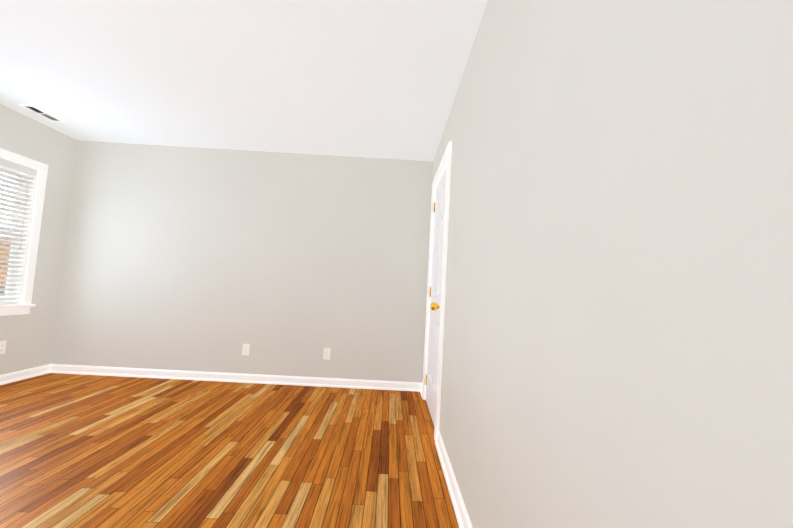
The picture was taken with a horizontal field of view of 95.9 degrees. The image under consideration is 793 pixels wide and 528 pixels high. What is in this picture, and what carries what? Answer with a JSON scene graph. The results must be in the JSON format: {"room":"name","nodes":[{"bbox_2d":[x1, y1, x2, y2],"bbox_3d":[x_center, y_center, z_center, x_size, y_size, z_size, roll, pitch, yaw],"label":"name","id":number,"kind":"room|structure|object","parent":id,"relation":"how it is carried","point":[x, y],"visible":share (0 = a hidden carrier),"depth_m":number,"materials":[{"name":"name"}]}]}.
{"room":"empty bedroom","nodes":[
{"label":"empty bedroom","id":0,"kind":"room"},
{"bbox_2d":[0,104,77,374],"bbox_3d":[-3.501,-0.308,0.902,0.140,2.440,5.980,3,-4,-1],"label":"wall","id":1,"kind":"structure","parent":0,"point":[28,338],"depth_m":3.52,"materials":[{"name":"paint"}]},
{"bbox_2d":[0,341,5,353],"bbox_3d":[-3.516,0.745,3.184,0.008,0.115,0.070,3,-4,-1],"label":"electrical outlet","id":2,"kind":"object","parent":1,"relation":"attached to","point":[2,346],"visible":1,"depth_m":3.19,"materials":[{"name":"plastic"}]},
{"bbox_2d":[0,148,47,315],"bbox_3d":[-3.509,-0.285,2.935,0.190,1.447,1.084,3,-4,-1],"label":"window","id":3,"kind":"structure","parent":1,"relation":"in","point":[26,282],"depth_m":3.38,"materials":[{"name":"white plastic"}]},
{"bbox_2d":[0,158,36,303],"bbox_3d":[-3.490,-0.296,2.936,0.073,1.274,0.892,3,-4,-1],"label":"window blinds","id":4,"kind":"object","parent":3,"relation":"attached to","point":[16,167],"visible":1,"depth_m":3.26,"materials":[{"name":"white plastic"}]},
{"bbox_2d":[0,364,50,384],"bbox_3d":[-3.482,0.869,0.820,0.026,0.085,5.700,3,-4,-1],"label":"baseboard","id":5,"kind":"structure","parent":1,"relation":"attached to","point":[7,378],"depth_m":3.39,"materials":[{"name":"white wood"}]},
{"bbox_2d":[0,373,458,527],"bbox_3d":[-1.593,1.066,0.839,4.100,0.100,5.980,3,-4,-1],"label":"floor","id":6,"kind":"structure","parent":0,"point":[86,451],"depth_m":2.11,"materials":[{"name":"brown wood"}]},
{"bbox_2d":[51,141,432,382],"bbox_3d":[-1.574,0.003,3.840,3.820,2.440,0.140,3,-4,-1],"label":"wall","id":7,"kind":"structure","parent":0,"point":[212,260],"depth_m":3.77,"materials":[{"name":"paint"}]},
{"bbox_2d":[50,364,421,391],"bbox_3d":[-1.636,1.170,3.675,3.820,0.085,0.026,3,-4,-1],"label":"baseboard","id":8,"kind":"structure","parent":7,"relation":"attached to","point":[232,377],"depth_m":3.67,"materials":[{"name":"white wood"}]},
{"bbox_2d":[242,344,249,354],"bbox_3d":[-1.561,0.887,3.705,0.070,0.115,0.008,3,-4,-1],"label":"electrical outlet","id":9,"kind":"object","parent":7,"relation":"attached to","point":[245,349],"visible":1,"depth_m":3.70,"materials":[{"name":"plastic"}]},
{"bbox_2d":[323,348,330,359],"bbox_3d":[-0.723,0.934,3.716,0.070,0.115,0.008,3,-4,-1],"label":"electrical outlet","id":10,"kind":"object","parent":7,"relation":"attached to","point":[327,351],"visible":1,"depth_m":3.71,"materials":[{"name":"plastic"}]},
{"bbox_2d":[0,0,487,160],"bbox_3d":[-1.455,-1.464,1.016,4.100,0.100,5.980,3,-4,-1],"label":"ceiling","id":11,"kind":"structure","parent":0,"point":[369,78],"depth_m":2.40,"materials":[{"name":"paint"}]},
{"bbox_2d":[19,104,63,121],"bbox_3d":[-3.168,-1.348,3.205,0.110,0.010,0.300,3,-4,-1],"label":"ceiling vent","id":12,"kind":"object","parent":11,"relation":"in","point":[33,108],"visible":1,"depth_m":3.19,"materials":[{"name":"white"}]},
{"bbox_2d":[432,0,792,527],"bbox_3d":[0.453,-0.090,0.954,0.140,2.440,5.980,3,-4,-1],"label":"wall","id":13,"kind":"structure","parent":0,"point":[618,336],"depth_m":0.60,"materials":[{"name":"paint"}]},
{"bbox_2d":[425,168,445,426],"bbox_3d":[0.357,0.248,3.046,0.210,2.030,0.871,3,-4,-1],"label":"closet door","id":14,"kind":"structure","parent":13,"relation":"in","point":[434,296],"depth_m":3.07,"materials":[{"name":"white wood"}]},
{"bbox_2d":[422,142,451,441],"bbox_3d":[0.396,0.210,3.048,0.165,2.130,1.040,3,-4,-1],"label":"door frame","id":15,"kind":"structure","parent":13,"relation":"attached to","point":[445,162],"depth_m":2.59,"materials":[{"name":"white wood"}]},
{"bbox_2d":[420,383,472,527],"bbox_3d":[0.306,1.079,0.871,0.026,0.085,5.700,3,-4,-1],"label":"baseboard","id":16,"kind":"structure","parent":13,"relation":"attached to","point":[462,516],"depth_m":1.83,"materials":[{"name":"white wood"}]},
{"label":"outside","id":17,"kind":"structure","parent":0,"visible":0},
{"bbox_2d":[0,172,15,292],"bbox_3d":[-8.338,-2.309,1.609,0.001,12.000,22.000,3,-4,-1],"label":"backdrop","id":18,"kind":"structure","parent":17,"point":[4,235],"depth_m":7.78,"materials":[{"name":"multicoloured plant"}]}
]}

